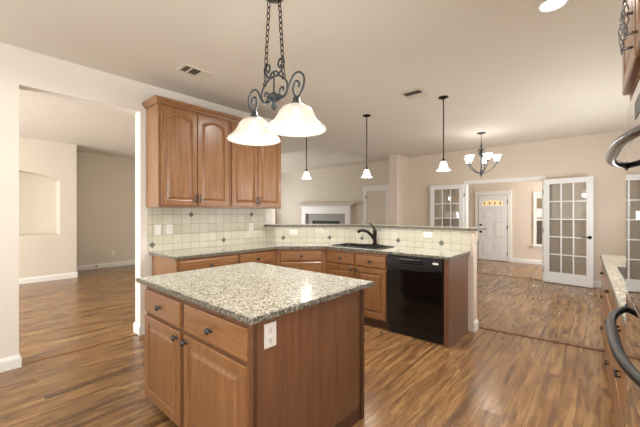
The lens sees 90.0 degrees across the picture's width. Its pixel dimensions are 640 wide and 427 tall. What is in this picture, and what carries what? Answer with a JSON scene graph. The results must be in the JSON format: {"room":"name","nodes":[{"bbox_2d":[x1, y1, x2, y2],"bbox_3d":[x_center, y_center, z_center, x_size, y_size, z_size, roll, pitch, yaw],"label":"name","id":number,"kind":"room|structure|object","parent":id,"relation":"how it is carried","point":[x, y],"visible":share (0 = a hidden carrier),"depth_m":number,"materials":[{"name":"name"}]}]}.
{"room":"kitchen","nodes":[
{"label":"kitchen","id":0,"kind":"room"},
{"bbox_2d":[19,137,76,277],"bbox_3d":[-7.146,-0.055,5.409,0.960,2.850,4.730,0,0,41],"label":"wall","id":1,"kind":"structure","parent":0,"point":[47,169],"depth_m":6.64,"materials":[{"name":"paint"}]},
{"bbox_2d":[19,272,77,283],"bbox_3d":[-6.774,1.312,5.094,0.016,0.115,4.746,0,0,41],"label":"baseboard","id":2,"kind":"structure","parent":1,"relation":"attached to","point":[73,274],"depth_m":6.50,"materials":[{"name":"white wood"}]},
{"bbox_2d":[77,152,134,265],"bbox_3d":[-5.463,-0.055,8.168,0.140,2.850,11.100,0,0,41],"label":"wall","id":3,"kind":"structure","parent":0,"point":[105,183],"depth_m":8.10,"materials":[{"name":"paint"}]},
{"bbox_2d":[77,260,134,270],"bbox_3d":[-5.404,1.312,8.117,0.016,0.115,1.640,0,0,41],"label":"baseboard","id":4,"kind":"structure","parent":3,"relation":"attached to","point":[132,262],"depth_m":8.09,"materials":[{"name":"white wood"}]},
{"bbox_2d":[0,42,274,358],"bbox_3d":[-2.870,-0.055,2.757,0.150,2.850,6.370,0,0,41],"label":"wall","id":5,"kind":"structure","parent":0,"point":[22,69],"depth_m":2.96,"materials":[{"name":"paint"}]},
{"bbox_2d":[0,322,144,372],"bbox_3d":[-3.485,1.312,2.053,0.182,0.115,4.500,0,0,41],"label":"baseboard","id":6,"kind":"structure","parent":5,"relation":"attached to","point":[12,362],"depth_m":2.83,"materials":[{"name":"white wood"}]},
{"bbox_2d":[146,103,228,207],"bbox_3d":[-1.553,-0.630,3.856,0.381,1.120,0.878,0,0,41],"label":"upper cabinet","id":7,"kind":"object","parent":5,"relation":"attached to","point":[187,152],"visible":1,"depth_m":3.65,"materials":[{"name":"brown wood"}]},
{"bbox_2d":[142,95,243,122],"bbox_3d":[-1.265,-1.222,4.190,0.374,0.060,1.852,0,0,41],"label":"crown molding","id":8,"kind":"structure","parent":7,"relation":"on","point":[155,99],"depth_m":3.65,"materials":[{"name":"brown wood"}]},
{"bbox_2d":[147,207,264,251],"bbox_3d":[-1.410,0.182,4.303,0.010,0.514,1.710,0,0,41],"label":"tiled wall","id":9,"kind":"structure","parent":5,"relation":"attached to","point":[192,227],"depth_m":4.16,"materials":[{"name":"tile"}]},
{"bbox_2d":[154,225,160,234],"bbox_3d":[-1.894,0.190,3.736,0.011,0.118,0.074,0,0,41],"label":"light switch","id":10,"kind":"object","parent":9,"relation":"attached to","point":[157,228],"visible":1,"depth_m":3.73,"materials":[{"name":"white plastic"}]},
{"bbox_2d":[166,224,172,233],"bbox_3d":[-1.805,0.190,3.839,0.009,0.118,0.074,0,0,41],"label":"wall outlet","id":11,"kind":"object","parent":9,"relation":"attached to","point":[169,227],"visible":1,"depth_m":3.83,"materials":[{"name":"white plastic"}]},
{"bbox_2d":[249,223,252,230],"bbox_3d":[-1.018,0.205,4.738,0.009,0.118,0.074,0,0,41],"label":"wall outlet","id":12,"kind":"object","parent":9,"relation":"attached to","point":[250,224],"visible":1,"depth_m":4.73,"materials":[{"name":"white plastic"}]},
{"bbox_2d":[229,121,280,208],"bbox_3d":[-0.972,-0.630,4.519,0.381,1.120,0.878,0,0,41],"label":"upper cabinet","id":13,"kind":"object","parent":5,"relation":"attached to","point":[254,171],"visible":0.56,"depth_m":4.38,"materials":[{"name":"brown wood"}]},
{"bbox_2d":[266,214,269,221],"bbox_3d":[-0.806,0.070,4.991,0.011,0.118,0.074,0,0,41],"label":"light switch","id":14,"kind":"object","parent":5,"relation":"attached to","point":[267,215],"visible":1,"depth_m":4.98,"materials":[{"name":"white plastic"}]},
{"bbox_2d":[0,259,614,426],"bbox_3d":[-0.767,1.430,5.654,10.600,0.120,13.700,0,0,41],"label":"floor","id":15,"kind":"structure","parent":0,"point":[487,378],"depth_m":2.92,"materials":[{"name":"brown wood"}]},
{"bbox_2d":[22,333,137,364],"bbox_3d":[-2.399,1.367,3.268,0.055,0.007,0.980,0,0,41],"label":"trim","id":16,"kind":"structure","parent":15,"relation":"on","point":[134,334],"depth_m":3.21,"materials":[{"name":"brown wood"}]},
{"bbox_2d":[152,253,237,275],"bbox_3d":[-1.439,0.920,3.748,0.668,0.900,0.743,0,0,41],"label":"base cabinet","id":17,"kind":"object","parent":15,"relation":"on","point":[160,265],"visible":0.27,"depth_m":3.50,"materials":[{"name":"brown wood"}]},
{"bbox_2d":[149,242,469,259],"bbox_3d":[-0.112,0.455,3.697,2.758,0.030,2.477,0,0,41],"label":"countertop","id":18,"kind":"structure","parent":17,"relation":"on","point":[177,254],"depth_m":3.81,"materials":[{"name":"stone"}]},
{"bbox_2d":[332,243,393,249],"bbox_3d":[0.564,0.449,4.290,0.760,0.040,0.400,0,0,41],"label":"sink","id":19,"kind":"object","parent":18,"relation":"in","point":[355,245],"visible":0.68,"depth_m":4.38,"materials":[{"name":"black"}]},
{"bbox_2d":[357,223,379,244],"bbox_3d":[0.706,0.284,4.470,0.373,0.311,0.146,0,0,15],"label":"faucet","id":20,"kind":"object","parent":18,"relation":"on","point":[373,236],"visible":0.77,"depth_m":4.44,"materials":[{"name":"black metal"}]},
{"bbox_2d":[145,286,363,426],"bbox_3d":[-0.487,0.935,2.191,1.242,0.870,0.963,0,0,41],"label":"kitchen island","id":21,"kind":"object","parent":15,"relation":"on","point":[204,367],"visible":0.89,"depth_m":1.78,"materials":[{"name":"brown wood"}]},
{"bbox_2d":[136,262,374,324],"bbox_3d":[-0.480,0.483,2.263,1.367,0.032,1.037,0,0,41],"label":"island countertop","id":22,"kind":"structure","parent":21,"relation":"on","point":[250,293],"depth_m":2.00,"materials":[{"name":"stone"}]},
{"bbox_2d":[264,321,275,349],"bbox_3d":[-0.239,0.585,1.541,0.009,0.118,0.074,0,0,41],"label":"wall outlet","id":23,"kind":"object","parent":21,"relation":"attached to","point":[269,328],"visible":1,"depth_m":1.53,"materials":[{"name":"white plastic"}]},
{"bbox_2d":[238,249,275,265],"bbox_3d":[-0.995,0.920,4.255,0.668,0.900,0.601,0,0,41],"label":"base cabinet","id":24,"kind":"object","parent":15,"relation":"on","point":[263,256],"visible":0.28,"depth_m":4.07,"materials":[{"name":"brown wood"}]},
{"bbox_2d":[276,248,325,273],"bbox_3d":[-0.306,0.920,4.583,1.494,0.900,0.634,0,0,5],"label":"base cabinet","id":25,"kind":"object","parent":15,"relation":"on","point":[314,260],"visible":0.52,"depth_m":4.31,"materials":[{"name":"brown wood"}]},
{"bbox_2d":[293,202,359,223],"bbox_3d":[0.132,0.520,10.355,2.640,1.700,0.240,0,0,41],"label":"fireplace","id":26,"kind":"object","parent":15,"relation":"on","point":[314,213],"visible":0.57,"depth_m":10.29,"materials":[{"name":"paint"}]},
{"bbox_2d":[293,202,359,205],"bbox_3d":[0.132,-0.290,10.355,2.640,0.080,0.240,0,0,41],"label":"mantel shelf","id":27,"kind":"object","parent":26,"relation":"attached to","point":[349,203],"depth_m":10.06,"materials":[{"name":"paint"}]},
{"bbox_2d":[326,249,389,328],"bbox_3d":[0.611,0.920,4.240,0.933,0.900,0.653,0,0,41],"label":"base cabinet","id":28,"kind":"object","parent":15,"relation":"on","point":[368,266],"visible":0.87,"depth_m":3.88,"materials":[{"name":"brown wood"}]},
{"bbox_2d":[387,254,443,344],"bbox_3d":[1.211,0.922,3.717,0.652,0.895,0.610,0,0,41],"label":"dishwasher","id":29,"kind":"object","parent":15,"relation":"on","point":[415,285],"visible":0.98,"depth_m":3.48,"materials":[{"name":"black metal"}]},
{"bbox_2d":[444,254,467,347],"bbox_3d":[1.496,0.920,3.498,0.055,0.900,0.625,0,0,41],"label":"end panel","id":30,"kind":"object","parent":15,"relation":"on","point":[456,269],"visible":0.91,"depth_m":3.40,"materials":[{"name":"brown wood"}]},
{"bbox_2d":[599,261,605,358],"bbox_3d":[2.942,0.921,2.877,0.646,0.897,0.898,0,0,40],"label":"base cabinet","id":31,"kind":"object","parent":15,"relation":"on","point":[602,296],"visible":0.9,"depth_m":3.00,"materials":[{"name":"brown wood"}]},
{"bbox_2d":[604,276,613,409],"bbox_3d":[2.352,0.921,2.165,0.646,0.897,0.948,0,0,40],"label":"base cabinet","id":32,"kind":"object","parent":15,"relation":"on","point":[608,362],"visible":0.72,"depth_m":2.27,"materials":[{"name":"brown wood"}]},
{"bbox_2d":[613,296,625,426],"bbox_3d":[1.721,0.921,1.402,0.646,0.897,1.028,0,0,40],"label":"base cabinet","id":33,"kind":"object","parent":15,"relation":"on","point":[619,376],"visible":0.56,"depth_m":1.60,"materials":[{"name":"brown wood"}]},
{"bbox_2d":[600,255,627,330],"bbox_3d":[2.322,0.456,2.117,0.630,0.031,2.902,0,0,40],"label":"countertop","id":34,"kind":"structure","parent":33,"relation":"on","point":[611,263],"depth_m":2.20,"materials":[{"name":"stone"}]},
{"bbox_2d":[618,267,625,279],"bbox_3d":[2.314,0.434,2.099,0.480,0.010,0.900,0,0,40],"label":"cooktop","id":35,"kind":"object","parent":34,"relation":"in","point":[622,270],"visible":0.12,"depth_m":2.39,"materials":[{"name":"black glass"}]},
{"bbox_2d":[618,0,639,100],"bbox_3d":[1.113,0.070,0.698,0.673,2.600,0.820,0,0,40],"label":"tall cabinet","id":36,"kind":"object","parent":15,"relation":"on","point":[630,13],"visible":1,"depth_m":0.97,"materials":[{"name":"brown wood"}]},
{"bbox_2d":[605,80,639,426],"bbox_3d":[1.073,0.295,0.731,0.624,1.420,0.818,0,0,40],"label":"double oven","id":37,"kind":"object","parent":36,"relation":"in","point":[629,362],"visible":1,"depth_m":0.97,"materials":[{"name":"black metal"}]},
{"bbox_2d":[0,0,630,173],"bbox_3d":[-0.767,-1.730,5.654,10.600,0.500,13.700,0,0,41],"label":"ceiling","id":38,"kind":"structure","parent":0,"point":[512,72],"depth_m":3.20,"materials":[{"name":"paint"}]},
{"bbox_2d":[175,63,212,78],"bbox_3d":[-1.310,-1.475,3.332,0.210,0.010,0.300,0,0,41],"label":"ceiling vent","id":39,"kind":"object","parent":38,"relation":"in","point":[193,71],"visible":1,"depth_m":3.33,"materials":[{"name":"metal"}]},
{"bbox_2d":[227,0,326,145],"bbox_3d":[-0.310,-1.002,2.159,0.810,0.956,0.380,0,0,41],"label":"chandelier","id":40,"kind":"object","parent":38,"relation":"hanging from","point":[295,118],"visible":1,"depth_m":2.14,"materials":[{"name":"white glass"}]},
{"bbox_2d":[249,110,258,116],"bbox_3d":[-0.472,-0.704,2.300,0.076,0.072,0.075,0,0,41],"label":"socket","id":41,"kind":"object","parent":40,"relation":"attached to","point":[253,112],"depth_m":2.28,"materials":[{"name":"grey metal"}]},
{"bbox_2d":[291,96,301,102],"bbox_3d":[-0.149,-0.704,2.017,0.076,0.072,0.075,0,0,41],"label":"socket","id":42,"kind":"object","parent":40,"relation":"attached to","point":[296,99],"depth_m":2.00,"materials":[{"name":"grey metal"}]},
{"bbox_2d":[301,137,311,178],"bbox_3d":[-0.222,-1.024,5.244,0.170,0.911,0.170,0,0,-26],"label":"pendant light","id":43,"kind":"object","parent":38,"relation":"hanging from","point":[306,175],"visible":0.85,"depth_m":5.23,"materials":[{"name":"white glass"}]},
{"bbox_2d":[361,114,371,177],"bbox_3d":[0.706,-1.012,4.831,0.170,0.936,0.170,0,0,-26],"label":"pendant light","id":44,"kind":"object","parent":38,"relation":"hanging from","point":[366,174],"visible":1,"depth_m":4.82,"materials":[{"name":"white glass"}]},
{"bbox_2d":[399,88,429,100],"bbox_3d":[1.174,-1.475,3.969,0.280,0.010,0.300,0,0,41],"label":"ceiling vent","id":45,"kind":"object","parent":38,"relation":"in","point":[418,93],"visible":1,"depth_m":3.96,"materials":[{"name":"metal"}]},
{"bbox_2d":[437,95,450,171],"bbox_3d":[1.571,-1.012,4.073,0.170,0.936,0.170,0,0,-26],"label":"pendant light","id":46,"kind":"object","parent":38,"relation":"hanging from","point":[443,166],"visible":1,"depth_m":4.06,"materials":[{"name":"white glass"}]},
{"bbox_2d":[464,132,501,176],"bbox_3d":[2.983,-1.065,5.865,0.626,0.830,0.650,0,0,21],"label":"chandelier","id":47,"kind":"object","parent":38,"relation":"hanging from","point":[487,156],"visible":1,"depth_m":5.81,"materials":[{"name":"white glass"}]},
{"bbox_2d":[536,0,569,12],"bbox_3d":[1.643,-1.475,2.257,0.196,0.010,0.196,0,0,41],"label":"recessed light","id":48,"kind":"object","parent":38,"relation":"in","point":[546,6],"visible":1,"depth_m":2.27,"materials":[{"name":"white glass"}]},
{"bbox_2d":[275,161,388,223],"bbox_3d":[0.250,-0.055,10.491,5.400,2.850,0.120,0,0,41],"label":"wall","id":49,"kind":"structure","parent":0,"point":[342,184],"depth_m":10.42,"materials":[{"name":"paint"}]},
{"bbox_2d":[365,191,385,224],"bbox_3d":[1.596,0.360,9.209,0.662,2.000,0.032,0,0,41],"label":"door","id":50,"kind":"structure","parent":49,"relation":"in","point":[376,200],"depth_m":9.19,"materials":[{"name":"beige paint"}]},
{"bbox_2d":[362,184,388,224],"bbox_3d":[1.615,0.280,9.193,0.916,2.180,0.037,0,0,41],"label":"trim","id":51,"kind":"structure","parent":49,"relation":"attached to","point":[373,187],"depth_m":9.22,"materials":[{"name":"white wood"}]},
{"bbox_2d":[318,241,476,331],"bbox_3d":[0.606,0.785,4.590,2.940,1.170,0.657,0,0,25],"label":"wall","id":52,"kind":"structure","parent":0,"point":[472,257],"depth_m":3.73,"materials":[{"name":"paint"}]},
{"bbox_2d":[266,227,275,242],"bbox_3d":[-0.754,0.320,4.880,0.222,0.238,0.008,0,0,41],"label":"tiled wall","id":53,"kind":"structure","parent":52,"relation":"attached to","point":[270,231],"depth_m":4.86,"materials":[{"name":"tile"}]},
{"bbox_2d":[276,227,346,242],"bbox_3d":[-0.124,0.320,4.841,1.081,0.238,0.010,0,0,-4],"label":"tiled wall","id":54,"kind":"structure","parent":52,"relation":"attached to","point":[305,234],"depth_m":4.84,"materials":[{"name":"tile"}]},
{"bbox_2d":[290,230,297,234],"bbox_3d":[-0.398,0.280,4.814,0.118,0.074,0.009,0,0,-4],"label":"wall outlet","id":55,"kind":"object","parent":54,"relation":"attached to","point":[292,232],"visible":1,"depth_m":4.81,"materials":[{"name":"white plastic"}]},
{"bbox_2d":[316,229,322,233],"bbox_3d":[-0.009,0.270,4.840,0.118,0.074,0.009,0,0,-4],"label":"wall outlet","id":56,"kind":"object","parent":54,"relation":"attached to","point":[318,231],"visible":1,"depth_m":4.84,"materials":[{"name":"white plastic"}]},
{"bbox_2d":[265,224,486,230],"bbox_3d":[0.672,0.185,4.692,3.150,0.030,0.972,0,0,25],"label":"countertop","id":57,"kind":"structure","parent":52,"relation":"on","point":[266,225],"depth_m":4.53,"materials":[{"name":"stone"}]},
{"bbox_2d":[347,227,471,250],"bbox_3d":[1.087,0.320,4.291,1.776,0.238,0.010,0,0,41],"label":"tiled wall","id":58,"kind":"structure","parent":52,"relation":"attached to","point":[459,240],"depth_m":4.15,"materials":[{"name":"tile"}]},
{"bbox_2d":[423,232,432,237],"bbox_3d":[1.362,0.270,4.039,0.118,0.074,0.009,0,0,41],"label":"wall outlet","id":59,"kind":"object","parent":58,"relation":"attached to","point":[425,234],"visible":1,"depth_m":4.04,"materials":[{"name":"white plastic"}]},
{"bbox_2d":[472,231,477,240],"bbox_3d":[1.816,0.260,3.753,0.040,0.120,0.150,0,0,41],"label":"trim","id":60,"kind":"structure","parent":52,"relation":"attached to","point":[474,233],"depth_m":3.70,"materials":[{"name":"paint"}]},
{"bbox_2d":[473,319,478,331],"bbox_3d":[1.111,1.312,4.370,1.916,0.115,0.151,0,0,41],"label":"baseboard","id":61,"kind":"structure","parent":52,"relation":"attached to","point":[476,322],"depth_m":3.73,"materials":[{"name":"white wood"}]},
{"bbox_2d":[479,326,603,351],"bbox_3d":[2.365,1.366,3.515,1.139,0.008,0.040,0,0,36],"label":"trim","id":62,"kind":"structure","parent":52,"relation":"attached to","point":[591,348],"depth_m":3.46,"materials":[{"name":"brown wood"}]},
{"bbox_2d":[389,154,407,224],"bbox_3d":[2.039,-0.055,8.268,0.220,2.850,0.630,0,0,41],"label":"wall","id":63,"kind":"structure","parent":0,"point":[398,164],"depth_m":8.08,"materials":[{"name":"paint"}]},
{"bbox_2d":[468,181,541,260],"bbox_3d":[5.345,-0.055,9.222,5.900,2.850,0.120,0,0,41],"label":"wall","id":64,"kind":"structure","parent":0,"point":[522,192],"depth_m":8.94,"materials":[{"name":"paint"}]},
{"bbox_2d":[479,195,507,260],"bbox_3d":[5.040,0.415,9.341,0.764,1.890,0.099,0,0,41],"label":"door","id":65,"kind":"structure","parent":64,"relation":"in","point":[492,208],"depth_m":9.34,"materials":[{"name":"white paint"}]},
{"bbox_2d":[475,190,511,261],"bbox_3d":[5.056,0.355,9.370,0.984,2.030,0.037,0,0,41],"label":"trim","id":66,"kind":"structure","parent":64,"relation":"attached to","point":[509,192],"depth_m":9.10,"materials":[{"name":"white wood"}]},
{"bbox_2d":[511,258,541,264],"bbox_3d":[5.308,1.312,9.164,5.680,0.115,0.016,0,0,41],"label":"baseboard","id":67,"kind":"structure","parent":64,"relation":"attached to","point":[519,260],"depth_m":8.82,"materials":[{"name":"white wood"}]},
{"bbox_2d":[531,192,541,248],"bbox_3d":[5.987,0.190,8.535,0.580,1.540,0.071,0,0,41],"label":"window","id":68,"kind":"structure","parent":64,"relation":"in","point":[537,196],"depth_m":8.66,"materials":[{"name":"clear glass"}]},
{"bbox_2d":[537,195,541,218],"bbox_3d":[6.008,-0.170,8.560,0.360,0.680,0.005,0,0,41],"label":"blind","id":69,"kind":"object","parent":68,"relation":"attached to","point":[539,197],"depth_m":8.63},
{"bbox_2d":[537,221,541,243],"bbox_3d":[6.008,0.500,8.560,0.360,0.660,0.005,0,0,41],"label":"window pane","id":70,"kind":"object","parent":68,"relation":"attached to","point":[539,223],"depth_m":8.63,"materials":[{"name":"grey glass"}]},
{"bbox_2d":[408,130,626,280],"bbox_3d":[4.017,-0.055,7.036,4.820,2.850,0.120,0,0,41],"label":"wall","id":71,"kind":"structure","parent":0,"point":[579,156],"depth_m":6.32,"materials":[{"name":"paint"}]},
{"bbox_2d":[430,184,463,226],"bbox_3d":[3.043,0.339,7.675,0.792,2.038,0.036,0,0,38],"label":"french door","id":72,"kind":"structure","parent":71,"relation":"in","point":[460,187],"depth_m":7.64,"materials":[{"name":"white paint"}]},
{"bbox_2d":[463,176,546,280],"bbox_3d":[4.005,0.302,7.030,1.604,2.135,0.144,0,0,41],"label":"trim","id":73,"kind":"structure","parent":71,"relation":"attached to","point":[538,178],"depth_m":7.04,"materials":[{"name":"white wood"}]},
{"bbox_2d":[477,272,539,279],"bbox_3d":[4.008,1.366,7.033,1.450,0.008,0.045,0,0,41],"label":"trim","id":74,"kind":"structure","parent":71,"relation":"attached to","point":[477,272],"depth_m":6.92,"materials":[{"name":"brown wood"}]},
{"bbox_2d":[543,176,593,287],"bbox_3d":[4.718,0.339,6.125,0.084,2.038,0.792,0,0,-40],"label":"french door","id":75,"kind":"structure","parent":71,"relation":"in","point":[587,280],"depth_m":6.06,"materials":[{"name":"white paint"}]},
{"bbox_2d":[594,281,600,287],"bbox_3d":[4.055,1.312,6.912,4.600,0.115,0.016,0,0,41],"label":"baseboard","id":76,"kind":"structure","parent":71,"relation":"attached to","point":[596,283],"depth_m":5.94,"materials":[{"name":"white wood"}]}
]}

